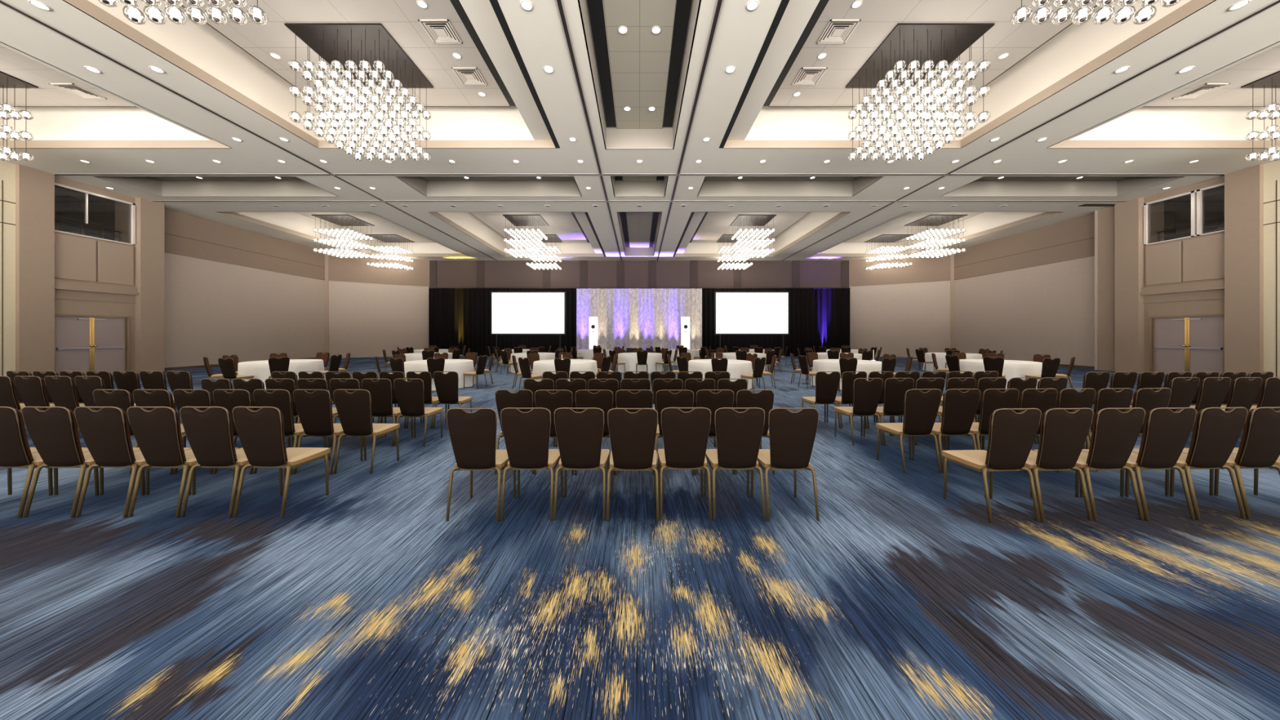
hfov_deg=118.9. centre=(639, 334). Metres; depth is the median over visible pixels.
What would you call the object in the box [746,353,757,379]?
banquet chair
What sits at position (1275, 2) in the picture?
trim
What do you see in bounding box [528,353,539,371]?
banquet chair
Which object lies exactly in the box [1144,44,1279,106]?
ceiling
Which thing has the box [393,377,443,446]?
banquet chair
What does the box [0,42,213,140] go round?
ceiling
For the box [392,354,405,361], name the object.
banquet chair
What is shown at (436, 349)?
banquet chair
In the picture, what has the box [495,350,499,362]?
cushion
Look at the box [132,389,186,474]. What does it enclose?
banquet chair
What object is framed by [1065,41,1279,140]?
ceiling
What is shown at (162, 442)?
cushion
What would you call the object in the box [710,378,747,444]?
banquet chair
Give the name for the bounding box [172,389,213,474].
banquet chair
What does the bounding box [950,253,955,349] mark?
trim
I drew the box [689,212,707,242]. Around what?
trim
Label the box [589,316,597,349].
tower
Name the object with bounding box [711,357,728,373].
banquet chair
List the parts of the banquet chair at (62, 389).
frame, backrest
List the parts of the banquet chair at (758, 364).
seat, backrest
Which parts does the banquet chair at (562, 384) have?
backrest, frame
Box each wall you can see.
[0,160,15,376]
[54,176,134,371]
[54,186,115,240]
[164,208,324,279]
[164,252,324,368]
[328,253,429,286]
[328,280,428,358]
[436,260,840,288]
[848,254,950,286]
[848,280,950,357]
[954,213,1094,279]
[955,256,1094,366]
[1143,176,1224,372]
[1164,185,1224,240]
[1263,160,1279,378]
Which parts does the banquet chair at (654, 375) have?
frame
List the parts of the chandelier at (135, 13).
glass globe, glass globe, glass globe, glass globe, glass globe, glass globe, glass globe, glass globe, glass globe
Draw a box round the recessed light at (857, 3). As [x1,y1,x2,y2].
[851,0,862,8]
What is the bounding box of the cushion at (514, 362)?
[512,355,518,373]
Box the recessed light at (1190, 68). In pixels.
[1177,66,1195,73]
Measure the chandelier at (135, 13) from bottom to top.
2.042 m
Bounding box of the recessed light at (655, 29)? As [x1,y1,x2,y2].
[651,26,661,34]
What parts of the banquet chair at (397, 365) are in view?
backrest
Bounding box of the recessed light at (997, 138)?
[989,137,999,142]
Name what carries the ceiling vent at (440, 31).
in the ceiling at (400, 18)
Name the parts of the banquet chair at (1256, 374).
frame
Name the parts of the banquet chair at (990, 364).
backrest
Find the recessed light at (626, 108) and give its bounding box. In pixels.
[623,106,631,111]
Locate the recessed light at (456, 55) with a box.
[452,53,462,59]
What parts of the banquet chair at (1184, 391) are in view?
backrest, frame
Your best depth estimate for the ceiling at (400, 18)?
8.50 m
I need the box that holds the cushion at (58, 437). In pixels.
[37,408,84,462]
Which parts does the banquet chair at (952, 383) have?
seat, backrest, frame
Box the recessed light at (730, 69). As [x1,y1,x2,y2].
[724,66,735,73]
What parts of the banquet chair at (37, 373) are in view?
frame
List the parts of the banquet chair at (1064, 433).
leg, leg, seat, leg, seat frame, backrest, frame, leg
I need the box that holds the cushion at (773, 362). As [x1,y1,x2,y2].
[769,355,775,373]
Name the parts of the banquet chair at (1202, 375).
frame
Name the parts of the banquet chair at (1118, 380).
backrest, frame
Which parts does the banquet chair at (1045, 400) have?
leg, backrest, frame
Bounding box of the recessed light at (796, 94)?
[792,91,800,96]
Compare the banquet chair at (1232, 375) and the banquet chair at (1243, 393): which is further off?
the banquet chair at (1232, 375)
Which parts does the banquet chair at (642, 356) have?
backrest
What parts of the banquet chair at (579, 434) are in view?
leg, leg, frame, backrest, seat frame, seat, leg, leg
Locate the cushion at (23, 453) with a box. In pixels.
[14,408,34,462]
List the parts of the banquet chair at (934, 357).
seat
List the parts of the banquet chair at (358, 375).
frame, backrest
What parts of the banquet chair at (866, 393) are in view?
leg, leg, seat, seat frame, leg, backrest, frame, leg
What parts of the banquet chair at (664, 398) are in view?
leg, seat, backrest, frame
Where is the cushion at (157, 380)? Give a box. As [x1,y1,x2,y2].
[148,372,167,390]
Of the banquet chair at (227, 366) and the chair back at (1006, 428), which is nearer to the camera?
the chair back at (1006, 428)
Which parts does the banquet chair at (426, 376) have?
leg, backrest, frame, leg, seat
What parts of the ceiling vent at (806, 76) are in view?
plate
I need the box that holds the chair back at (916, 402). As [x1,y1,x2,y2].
[902,390,928,429]
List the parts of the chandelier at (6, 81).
glass globe, glass globe, glass globe, glass globe, glass globe, glass globe, glass globe, glass globe, glass globe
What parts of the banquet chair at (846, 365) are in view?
backrest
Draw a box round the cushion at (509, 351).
[504,348,511,359]
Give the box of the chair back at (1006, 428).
[985,409,1025,464]
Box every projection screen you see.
[490,291,565,358]
[714,291,789,358]
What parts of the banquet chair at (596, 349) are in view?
backrest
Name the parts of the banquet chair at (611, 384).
frame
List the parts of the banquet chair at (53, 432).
leg, frame, backrest, seat frame, leg, leg, seat, leg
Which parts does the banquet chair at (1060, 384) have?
leg, backrest, frame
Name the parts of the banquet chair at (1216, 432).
leg, seat, leg, leg, seat frame, backrest, frame, leg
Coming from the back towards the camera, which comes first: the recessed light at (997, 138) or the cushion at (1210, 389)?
the recessed light at (997, 138)
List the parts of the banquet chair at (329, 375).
frame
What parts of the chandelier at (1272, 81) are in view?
glass globe, glass globe, glass globe, glass globe, glass globe, glass globe, glass globe, glass globe, glass globe, glass globe, glass globe, glass globe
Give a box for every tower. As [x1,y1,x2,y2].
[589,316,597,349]
[680,316,689,349]
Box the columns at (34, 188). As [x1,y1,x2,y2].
[15,164,164,375]
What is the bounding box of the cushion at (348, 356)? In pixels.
[343,353,350,368]
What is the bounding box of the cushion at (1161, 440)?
[1136,408,1181,463]
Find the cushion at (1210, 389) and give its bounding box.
[1195,378,1221,409]
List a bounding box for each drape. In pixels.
[428,288,576,356]
[702,288,849,356]
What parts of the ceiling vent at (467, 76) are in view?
plate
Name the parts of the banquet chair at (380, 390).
backrest, frame, seat frame, leg, seat, leg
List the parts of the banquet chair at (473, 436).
leg, leg, frame, backrest, seat frame, seat, leg, leg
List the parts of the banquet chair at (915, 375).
backrest, frame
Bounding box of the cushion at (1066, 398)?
[1056,389,1084,408]
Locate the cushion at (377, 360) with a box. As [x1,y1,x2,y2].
[376,356,381,372]
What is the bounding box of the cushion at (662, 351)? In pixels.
[660,348,667,359]
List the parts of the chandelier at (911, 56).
glass globe, glass globe, glass globe, glass globe, glass globe, glass globe, glass globe, glass globe, glass globe, glass globe, glass globe, glass globe, glass globe, glass globe, glass globe, glass globe, glass globe, glass globe, glass globe, glass globe, glass globe, glass globe, glass globe, glass globe, glass globe, glass globe, glass globe, glass globe, glass globe, glass globe, glass globe, glass globe, glass globe, glass globe, glass globe, glass globe, glass globe, glass globe, glass globe, glass globe, glass globe, glass globe, glass globe, glass globe, glass globe, glass globe, glass globe, glass globe, glass globe, glass globe, glass globe, glass globe, glass globe, glass globe, glass globe, glass globe, glass globe, glass globe, glass globe, glass globe, glass globe, glass globe, glass globe, glass globe, glass globe, glass globe, glass globe, glass globe, glass globe, glass globe, glass globe, glass globe, glass globe, glass globe, glass globe, glass globe, glass globe, glass globe, glass globe, glass globe, glass globe, glass globe, glass globe, glass globe, glass globe, glass globe, glass globe, glass globe, glass globe, glass globe, glass globe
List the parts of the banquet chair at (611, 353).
backrest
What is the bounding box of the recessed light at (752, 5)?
[746,0,759,10]
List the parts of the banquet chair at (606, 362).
backrest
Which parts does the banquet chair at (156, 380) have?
frame, backrest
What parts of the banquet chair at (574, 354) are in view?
backrest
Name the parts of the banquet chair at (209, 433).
leg, frame, backrest, seat frame, leg, seat, leg, leg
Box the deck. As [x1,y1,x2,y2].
[573,351,706,359]
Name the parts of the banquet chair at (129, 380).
frame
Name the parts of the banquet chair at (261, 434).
leg, frame, backrest, leg, leg, seat frame, seat, leg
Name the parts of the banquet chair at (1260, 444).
leg, leg, seat, leg, seat frame, backrest, frame, leg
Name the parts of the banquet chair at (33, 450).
leg, seat, leg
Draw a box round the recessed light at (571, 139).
[568,137,576,142]
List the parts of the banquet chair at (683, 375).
frame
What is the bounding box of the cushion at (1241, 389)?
[1225,378,1252,410]
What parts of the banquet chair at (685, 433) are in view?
leg, leg, seat, seat frame, backrest, frame, leg, leg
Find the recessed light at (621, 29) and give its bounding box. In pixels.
[617,26,627,34]
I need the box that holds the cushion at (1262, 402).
[1256,378,1266,408]
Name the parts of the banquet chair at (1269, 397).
backrest, frame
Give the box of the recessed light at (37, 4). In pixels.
[27,0,51,10]
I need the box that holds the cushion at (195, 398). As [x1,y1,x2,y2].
[186,391,213,406]
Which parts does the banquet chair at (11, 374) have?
frame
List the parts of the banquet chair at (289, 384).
frame, backrest, leg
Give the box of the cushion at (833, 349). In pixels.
[830,348,839,351]
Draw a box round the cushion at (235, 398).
[226,391,253,409]
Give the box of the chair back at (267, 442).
[248,408,288,461]
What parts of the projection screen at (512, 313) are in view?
frame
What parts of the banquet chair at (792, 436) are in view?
leg, leg, seat, seat frame, backrest, frame, leg, leg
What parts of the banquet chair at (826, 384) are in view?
seat, seat frame, leg, backrest, frame, leg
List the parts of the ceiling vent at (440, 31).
plate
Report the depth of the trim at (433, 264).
27.75 m
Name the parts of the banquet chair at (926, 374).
frame, backrest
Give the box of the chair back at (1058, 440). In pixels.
[1035,409,1077,464]
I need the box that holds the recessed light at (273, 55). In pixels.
[269,53,280,59]
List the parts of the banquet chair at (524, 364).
backrest, seat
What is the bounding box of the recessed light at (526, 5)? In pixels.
[520,0,533,10]
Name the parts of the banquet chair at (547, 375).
frame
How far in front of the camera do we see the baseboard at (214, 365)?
17.31 m
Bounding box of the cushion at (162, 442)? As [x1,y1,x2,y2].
[142,408,186,462]
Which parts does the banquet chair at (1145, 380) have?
backrest, frame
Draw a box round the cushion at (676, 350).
[673,349,677,361]
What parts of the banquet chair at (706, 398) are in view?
backrest, frame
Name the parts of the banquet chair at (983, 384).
backrest, frame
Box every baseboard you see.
[164,357,315,370]
[1058,364,1094,368]
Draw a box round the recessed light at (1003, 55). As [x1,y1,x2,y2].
[997,53,1009,59]
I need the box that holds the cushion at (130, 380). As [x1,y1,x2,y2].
[121,372,141,389]
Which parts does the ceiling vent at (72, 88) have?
plate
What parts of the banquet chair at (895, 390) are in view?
leg, seat, leg, seat frame, backrest, frame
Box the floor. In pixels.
[0,355,1279,719]
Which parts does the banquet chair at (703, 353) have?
backrest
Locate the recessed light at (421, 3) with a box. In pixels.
[416,0,427,8]
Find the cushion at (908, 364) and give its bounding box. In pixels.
[904,356,911,373]
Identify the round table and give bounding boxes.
[237,359,325,389]
[403,352,452,361]
[404,359,475,391]
[413,349,448,352]
[499,349,529,365]
[509,352,555,373]
[532,359,597,381]
[577,349,613,364]
[617,352,663,373]
[664,349,699,365]
[688,359,754,389]
[722,352,767,373]
[738,349,776,365]
[810,359,881,389]
[811,352,862,370]
[826,349,858,353]
[922,352,982,372]
[959,359,1042,390]
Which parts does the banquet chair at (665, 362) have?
backrest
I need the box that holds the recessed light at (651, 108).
[648,106,655,111]
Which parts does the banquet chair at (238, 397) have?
frame, backrest, leg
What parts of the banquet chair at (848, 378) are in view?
leg, seat, leg, backrest, frame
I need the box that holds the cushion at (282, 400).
[266,391,295,431]
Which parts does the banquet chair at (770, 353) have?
backrest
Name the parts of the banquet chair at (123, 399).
frame, backrest, leg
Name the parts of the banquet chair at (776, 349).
backrest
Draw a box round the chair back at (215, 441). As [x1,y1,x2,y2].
[195,408,237,461]
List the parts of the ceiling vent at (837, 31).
plate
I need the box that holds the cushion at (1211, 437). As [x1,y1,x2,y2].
[1185,408,1231,463]
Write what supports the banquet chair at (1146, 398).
on the floor
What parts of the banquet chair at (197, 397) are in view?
leg, frame, backrest, leg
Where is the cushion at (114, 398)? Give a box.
[106,391,134,406]
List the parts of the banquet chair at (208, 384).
frame, backrest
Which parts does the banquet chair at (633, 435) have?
leg, leg, backrest, frame, seat frame, seat, leg, leg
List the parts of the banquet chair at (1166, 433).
leg, seat, leg, leg, seat frame, backrest, frame, leg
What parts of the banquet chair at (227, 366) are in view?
backrest, seat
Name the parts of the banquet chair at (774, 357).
seat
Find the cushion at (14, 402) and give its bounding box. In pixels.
[9,377,21,408]
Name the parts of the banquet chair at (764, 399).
backrest, frame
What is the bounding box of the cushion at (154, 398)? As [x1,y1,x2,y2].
[146,391,173,408]
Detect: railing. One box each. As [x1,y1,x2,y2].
[54,218,122,241]
[1156,218,1224,241]
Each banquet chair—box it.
[0,375,54,412]
[0,406,98,517]
[5,370,32,403]
[7,447,53,495]
[13,375,84,410]
[21,406,145,517]
[32,370,59,403]
[44,375,84,426]
[59,370,86,403]
[73,406,191,517]
[74,375,136,435]
[85,370,114,392]
[92,389,182,474]
[112,370,141,403]
[126,406,238,517]
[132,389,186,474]
[139,370,176,410]
[165,370,193,403]
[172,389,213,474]
[179,406,283,517]
[200,377,239,437]
[203,356,231,381]
[213,389,290,474]
[217,358,253,379]
[222,354,238,374]
[231,406,330,517]
[232,377,294,446]
[253,389,326,474]
[264,377,324,445]
[268,356,289,378]
[269,352,287,359]
[271,371,297,389]
[293,389,362,474]
[297,371,324,423]
[297,377,354,446]
[315,352,329,370]
[320,354,342,374]
[324,371,351,404]
[328,377,383,446]
[333,389,399,474]
[337,352,351,372]
[351,371,396,423]
[361,377,413,446]
[374,355,392,380]
[378,371,422,428]
[382,349,390,371]
[389,357,406,380]
[391,350,400,355]
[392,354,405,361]
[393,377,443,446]
[397,348,407,354]
[405,346,413,353]
[405,371,446,428]
[422,350,434,359]
[423,347,434,351]
[426,357,444,378]
[429,346,439,352]
[432,371,472,428]
[434,352,448,359]
[445,408,515,521]
[448,347,457,352]
[452,349,460,359]
[459,345,465,359]
[462,355,487,389]
[466,352,477,369]
[475,353,493,384]
[488,346,494,364]
[493,346,501,366]
[494,349,508,373]
[494,389,533,474]
[500,350,517,374]
[500,407,563,519]
[503,348,511,370]
[511,355,531,388]
[513,346,522,353]
[518,357,542,389]
[523,378,555,446]
[526,350,537,358]
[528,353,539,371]
[529,347,538,352]
[533,389,573,475]
[537,346,544,352]
[542,371,568,393]
[553,407,609,520]
[554,357,570,381]
[555,349,563,358]
[555,378,586,446]
[558,352,571,359]
[569,371,595,389]
[570,346,583,359]
[574,389,613,475]
[587,378,618,408]
[592,346,601,359]
[593,352,604,371]
[595,355,611,377]
[596,371,622,390]
[599,354,617,373]
[602,348,611,363]
[606,408,659,521]
[608,350,625,373]
[613,347,622,360]
[614,389,653,475]
[620,378,650,392]
[623,371,648,381]
[633,347,642,352]
[635,350,648,373]
[650,371,675,404]
[652,378,683,411]
[653,389,694,475]
[655,346,660,353]
[655,350,671,373]
[657,407,711,519]
[660,347,667,367]
[666,348,677,371]
[666,354,679,373]
[676,356,691,373]
[677,371,702,389]
[678,346,687,358]
[680,352,691,360]
[684,378,715,446]
[693,346,706,359]
[694,389,734,474]
[703,407,765,519]
[704,371,729,392]
[705,348,710,359]
[710,349,717,353]
[710,352,723,359]
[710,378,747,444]
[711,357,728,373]
[716,347,724,352]
[732,346,738,352]
[734,389,774,474]
[735,350,746,360]
[739,347,749,352]
[741,357,765,392]
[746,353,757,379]
[750,345,757,349]
[751,407,819,520]
[754,346,763,353]
[756,355,776,388]
[764,348,772,354]
[764,350,774,374]
[767,346,781,365]
[768,349,782,373]
[777,346,787,364]
[790,353,808,384]
[798,355,816,388]
[801,371,840,428]
[804,349,813,361]
[806,352,817,380]
[818,346,826,352]
[826,350,839,359]
[826,371,866,428]
[830,347,839,352]
[834,377,883,445]
[838,357,857,393]
[840,346,850,352]
[840,352,853,359]
[851,371,893,428]
[857,348,867,353]
[862,350,871,359]
[863,377,914,444]
[867,357,896,377]
[870,346,876,360]
[875,349,880,360]
[875,371,919,422]
[875,388,942,473]
[882,354,896,377]
[892,377,945,444]
[893,355,912,377]
[900,371,946,422]
[906,347,920,369]
[911,388,981,472]
[915,349,934,371]
[919,347,928,368]
[931,352,949,373]
[937,377,976,444]
[940,371,973,403]
[942,408,1041,523]
[944,347,956,352]
[945,350,959,372]
[945,355,973,385]
[946,388,1019,472]
[951,352,966,359]
[973,370,999,388]
[973,377,1006,444]
[977,377,1037,444]
[978,348,989,357]
[982,356,1005,390]
[982,388,1057,471]
[986,350,995,356]
[986,352,1004,358]
[989,407,1093,522]
[1025,357,1060,379]
[1032,407,1146,521]
[1033,354,1050,362]
[1035,377,1067,444]
[1054,356,1075,388]
[1056,387,1096,471]
[1080,407,1196,520]
[1082,371,1110,404]
[1082,387,1133,471]
[1085,387,1171,471]
[1109,371,1137,405]
[1124,406,1248,519]
[1128,377,1199,430]
[1130,371,1164,404]
[1163,371,1191,387]
[1169,406,1279,519]
[1189,377,1231,413]
[1190,377,1262,411]
[1191,371,1219,404]
[1213,447,1279,496]
[1218,371,1246,404]
[1221,377,1279,435]
[1246,371,1274,404]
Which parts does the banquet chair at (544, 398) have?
backrest, frame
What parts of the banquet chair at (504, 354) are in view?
backrest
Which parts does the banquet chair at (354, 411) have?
leg, frame, backrest, leg, seat frame, seat, leg, leg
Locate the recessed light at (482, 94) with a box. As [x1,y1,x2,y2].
[478,91,485,96]
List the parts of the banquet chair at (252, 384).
leg, frame, backrest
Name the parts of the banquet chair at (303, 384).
frame, backrest, seat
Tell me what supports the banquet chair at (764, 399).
on the floor
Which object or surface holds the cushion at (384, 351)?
on the banquet chair at (384, 351)
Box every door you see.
[54,313,129,377]
[1149,313,1224,377]
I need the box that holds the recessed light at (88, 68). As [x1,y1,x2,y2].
[84,66,102,73]
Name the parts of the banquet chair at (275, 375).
backrest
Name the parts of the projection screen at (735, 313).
frame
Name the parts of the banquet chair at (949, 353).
backrest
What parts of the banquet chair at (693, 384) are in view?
backrest, frame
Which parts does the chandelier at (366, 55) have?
glass globe, glass globe, glass globe, glass globe, glass globe, glass globe, glass globe, glass globe, glass globe, glass globe, glass globe, glass globe, glass globe, glass globe, glass globe, glass globe, glass globe, glass globe, glass globe, glass globe, glass globe, glass globe, glass globe, glass globe, glass globe, glass globe, glass globe, glass globe, glass globe, glass globe, glass globe, glass globe, glass globe, glass globe, glass globe, glass globe, glass globe, glass globe, glass globe, glass globe, glass globe, glass globe, glass globe, glass globe, glass globe, glass globe, glass globe, glass globe, glass globe, glass globe, glass globe, glass globe, glass globe, glass globe, glass globe, glass globe, glass globe, glass globe, glass globe, glass globe, glass globe, glass globe, glass globe, glass globe, glass globe, glass globe, glass globe, glass globe, glass globe, glass globe, glass globe, glass globe, glass globe, glass globe, glass globe, glass globe, glass globe, glass globe, glass globe, glass globe, glass globe, glass globe, glass globe, glass globe, glass globe, glass globe, glass globe, glass globe, glass globe, glass globe, glass globe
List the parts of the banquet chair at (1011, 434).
leg, seat, seat frame, leg, leg, backrest, frame, leg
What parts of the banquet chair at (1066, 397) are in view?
backrest, frame, leg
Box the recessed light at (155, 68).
[148,66,164,73]
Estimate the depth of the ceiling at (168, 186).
14.90 m
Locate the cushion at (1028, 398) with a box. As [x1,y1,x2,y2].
[1018,390,1044,413]
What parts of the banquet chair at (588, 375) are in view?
frame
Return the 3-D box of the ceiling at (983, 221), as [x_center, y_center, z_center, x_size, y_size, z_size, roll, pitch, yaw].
[15.530,-6.365,21.960,7.480,1.350,11.120,0,0,0]
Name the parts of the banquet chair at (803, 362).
backrest, seat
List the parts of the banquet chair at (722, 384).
backrest, frame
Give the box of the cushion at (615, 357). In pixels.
[611,354,617,371]
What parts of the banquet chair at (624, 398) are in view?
backrest, frame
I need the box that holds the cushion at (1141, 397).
[1131,389,1159,407]
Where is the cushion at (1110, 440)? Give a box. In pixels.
[1085,408,1130,464]
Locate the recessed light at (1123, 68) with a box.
[1113,66,1129,73]
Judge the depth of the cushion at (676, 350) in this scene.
15.95 m
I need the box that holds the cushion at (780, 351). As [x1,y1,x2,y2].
[777,349,782,361]
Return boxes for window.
[54,182,136,245]
[1142,182,1224,245]
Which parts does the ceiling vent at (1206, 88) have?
plate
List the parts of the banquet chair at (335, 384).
leg, frame, backrest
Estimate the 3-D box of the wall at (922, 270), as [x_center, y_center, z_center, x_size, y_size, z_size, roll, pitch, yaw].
[17.954,-4.505,26.271,6.333,1.910,0.190,0,0,32]
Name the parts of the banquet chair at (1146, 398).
backrest, frame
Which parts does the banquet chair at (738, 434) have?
leg, leg, seat, seat frame, backrest, frame, leg, leg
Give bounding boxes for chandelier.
[0,71,38,160]
[97,0,267,25]
[284,23,433,160]
[311,214,374,258]
[364,234,414,270]
[502,214,548,258]
[525,234,562,270]
[716,234,753,270]
[729,214,776,258]
[845,23,994,160]
[864,234,913,270]
[904,214,967,258]
[1011,0,1181,25]
[1240,71,1279,160]
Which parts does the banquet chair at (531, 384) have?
backrest, frame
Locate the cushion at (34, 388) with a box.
[23,377,49,406]
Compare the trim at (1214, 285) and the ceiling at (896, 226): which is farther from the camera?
the ceiling at (896, 226)
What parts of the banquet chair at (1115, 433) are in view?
seat, leg, leg, seat frame, backrest, frame, leg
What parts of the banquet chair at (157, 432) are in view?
leg, frame, backrest, seat frame, leg, leg, seat, leg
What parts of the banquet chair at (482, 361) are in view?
seat, backrest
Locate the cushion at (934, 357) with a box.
[932,353,938,368]
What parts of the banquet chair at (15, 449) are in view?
frame, backrest, seat frame, leg, leg, seat, leg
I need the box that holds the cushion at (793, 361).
[791,354,796,369]
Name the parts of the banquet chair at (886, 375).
leg, backrest, frame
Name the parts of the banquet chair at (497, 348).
backrest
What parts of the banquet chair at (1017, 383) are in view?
backrest, frame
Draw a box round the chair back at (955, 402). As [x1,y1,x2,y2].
[940,390,968,431]
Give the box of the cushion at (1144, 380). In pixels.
[1136,373,1155,390]
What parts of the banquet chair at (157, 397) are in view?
frame, backrest, leg, seat, leg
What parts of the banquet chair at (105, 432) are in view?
leg, frame, backrest, seat frame, leg, leg, seat, leg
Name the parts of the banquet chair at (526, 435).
leg, leg, backrest, frame, seat frame, seat, leg, leg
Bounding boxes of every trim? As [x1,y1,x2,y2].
[0,0,498,261]
[0,140,231,148]
[0,180,15,375]
[1,106,136,106]
[53,173,1225,175]
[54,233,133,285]
[54,280,139,303]
[62,0,555,148]
[152,200,1126,201]
[164,232,324,267]
[176,0,510,106]
[217,212,466,257]
[324,253,328,353]
[428,260,848,288]
[429,212,604,257]
[436,285,841,286]
[449,0,515,106]
[488,0,559,148]
[555,0,622,260]
[571,212,589,242]
[584,212,605,256]
[586,0,692,126]
[614,176,663,180]
[620,212,658,247]
[656,0,724,261]
[672,212,694,256]
[674,212,849,257]
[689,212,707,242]
[719,0,789,148]
[723,0,1216,148]
[763,0,828,106]
[768,0,1102,106]
[780,0,1279,261]
[809,212,1062,257]
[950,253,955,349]
[954,237,1093,267]
[1048,140,1279,148]
[1078,204,1115,206]
[1094,210,1097,369]
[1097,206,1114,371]
[1139,280,1224,303]
[1142,106,1277,106]
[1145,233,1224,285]
[1262,180,1279,377]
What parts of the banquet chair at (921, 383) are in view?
backrest, frame, leg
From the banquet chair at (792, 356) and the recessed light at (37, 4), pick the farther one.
the banquet chair at (792, 356)
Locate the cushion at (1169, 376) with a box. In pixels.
[1163,373,1182,387]
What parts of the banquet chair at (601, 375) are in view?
frame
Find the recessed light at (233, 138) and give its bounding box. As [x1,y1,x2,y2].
[231,137,242,141]
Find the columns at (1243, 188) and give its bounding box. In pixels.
[1114,164,1263,377]
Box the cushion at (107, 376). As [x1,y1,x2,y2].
[94,372,114,389]
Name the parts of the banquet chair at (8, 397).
frame, backrest, seat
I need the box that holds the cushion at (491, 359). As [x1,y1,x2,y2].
[488,354,493,370]
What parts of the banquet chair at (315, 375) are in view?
frame, backrest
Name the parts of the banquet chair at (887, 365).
backrest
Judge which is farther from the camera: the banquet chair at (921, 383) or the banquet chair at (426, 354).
the banquet chair at (426, 354)
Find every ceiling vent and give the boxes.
[48,83,106,98]
[417,19,462,44]
[451,67,487,84]
[791,67,827,84]
[816,19,861,44]
[1172,83,1230,98]
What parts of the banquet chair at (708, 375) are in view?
frame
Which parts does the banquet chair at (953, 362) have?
backrest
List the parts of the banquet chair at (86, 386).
frame, backrest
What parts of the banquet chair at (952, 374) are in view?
backrest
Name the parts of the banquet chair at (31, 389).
frame, backrest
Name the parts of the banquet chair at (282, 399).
frame, backrest, leg, leg, seat, leg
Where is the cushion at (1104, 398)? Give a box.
[1089,389,1121,430]
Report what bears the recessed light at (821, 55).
in the ceiling at (878, 18)
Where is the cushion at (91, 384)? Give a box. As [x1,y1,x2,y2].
[84,377,105,391]
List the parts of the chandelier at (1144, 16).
glass globe, glass globe, glass globe, glass globe, glass globe, glass globe, glass globe, glass globe, glass globe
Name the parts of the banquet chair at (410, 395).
leg, frame, backrest, leg, seat frame, seat, leg, leg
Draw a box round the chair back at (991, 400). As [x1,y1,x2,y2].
[977,390,1006,431]
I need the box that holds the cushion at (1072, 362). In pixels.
[1066,357,1074,376]
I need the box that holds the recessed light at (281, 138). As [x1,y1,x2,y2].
[279,137,288,142]
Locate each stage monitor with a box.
[626,347,633,352]
[645,347,651,352]
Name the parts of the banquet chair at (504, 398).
leg, backrest, frame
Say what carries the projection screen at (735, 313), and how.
on the floor
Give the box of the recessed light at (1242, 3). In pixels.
[1227,0,1251,10]
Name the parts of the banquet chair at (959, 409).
leg, seat, leg, leg, seat frame, backrest, frame, leg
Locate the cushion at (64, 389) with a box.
[53,377,79,406]
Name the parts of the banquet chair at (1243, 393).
backrest, frame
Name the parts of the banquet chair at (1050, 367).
seat, backrest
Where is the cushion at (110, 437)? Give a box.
[90,408,136,462]
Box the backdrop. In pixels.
[576,288,702,351]
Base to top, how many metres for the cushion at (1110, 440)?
0.502 m
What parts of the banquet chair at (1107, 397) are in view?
leg, backrest, frame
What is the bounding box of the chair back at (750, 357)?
[746,353,756,369]
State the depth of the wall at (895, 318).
26.10 m
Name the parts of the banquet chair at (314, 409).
leg, frame, backrest, seat frame, leg, leg, seat, leg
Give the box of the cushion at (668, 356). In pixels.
[667,355,672,371]
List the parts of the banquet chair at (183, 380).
frame, backrest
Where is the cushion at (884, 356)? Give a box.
[882,354,894,359]
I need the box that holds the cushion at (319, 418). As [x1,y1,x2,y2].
[306,391,333,431]
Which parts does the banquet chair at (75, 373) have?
frame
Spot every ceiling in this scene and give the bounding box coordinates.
[0,0,1279,260]
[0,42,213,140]
[0,44,134,106]
[87,0,551,140]
[93,176,338,196]
[176,0,509,106]
[234,212,460,253]
[235,212,458,253]
[296,212,435,242]
[395,176,582,196]
[438,212,602,253]
[470,212,587,242]
[577,0,700,149]
[602,0,676,128]
[610,175,668,196]
[617,212,662,256]
[622,176,657,181]
[626,212,653,247]
[676,212,840,253]
[691,212,808,242]
[697,176,882,196]
[727,0,1191,140]
[768,0,1102,106]
[818,212,1044,253]
[820,212,1043,253]
[844,212,982,242]
[941,176,1182,196]
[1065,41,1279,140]
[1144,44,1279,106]
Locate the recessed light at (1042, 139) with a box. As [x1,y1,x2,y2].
[1036,137,1047,142]
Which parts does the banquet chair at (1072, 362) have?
seat, backrest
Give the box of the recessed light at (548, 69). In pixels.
[543,66,553,73]
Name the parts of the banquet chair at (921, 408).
leg, seat, leg, seat frame, leg, backrest, frame, leg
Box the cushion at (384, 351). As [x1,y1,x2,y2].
[382,350,387,362]
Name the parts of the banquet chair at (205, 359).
seat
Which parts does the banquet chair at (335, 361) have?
backrest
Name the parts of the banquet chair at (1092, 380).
frame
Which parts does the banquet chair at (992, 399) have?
leg, seat, leg, backrest, frame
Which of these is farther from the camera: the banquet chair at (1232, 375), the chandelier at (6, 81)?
the chandelier at (6, 81)
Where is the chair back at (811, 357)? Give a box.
[807,352,817,367]
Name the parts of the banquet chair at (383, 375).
frame, backrest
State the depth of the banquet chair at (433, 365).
9.94 m
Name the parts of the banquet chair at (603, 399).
backrest, frame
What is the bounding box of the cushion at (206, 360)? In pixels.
[204,357,212,376]
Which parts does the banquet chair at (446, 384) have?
leg, backrest, frame, seat frame, seat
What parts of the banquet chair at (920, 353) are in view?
backrest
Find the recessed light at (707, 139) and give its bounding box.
[702,137,710,142]
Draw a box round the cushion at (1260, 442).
[1234,408,1279,462]
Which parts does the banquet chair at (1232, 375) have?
frame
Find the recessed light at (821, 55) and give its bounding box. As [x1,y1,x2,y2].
[817,53,826,59]
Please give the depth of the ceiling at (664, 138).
10.10 m

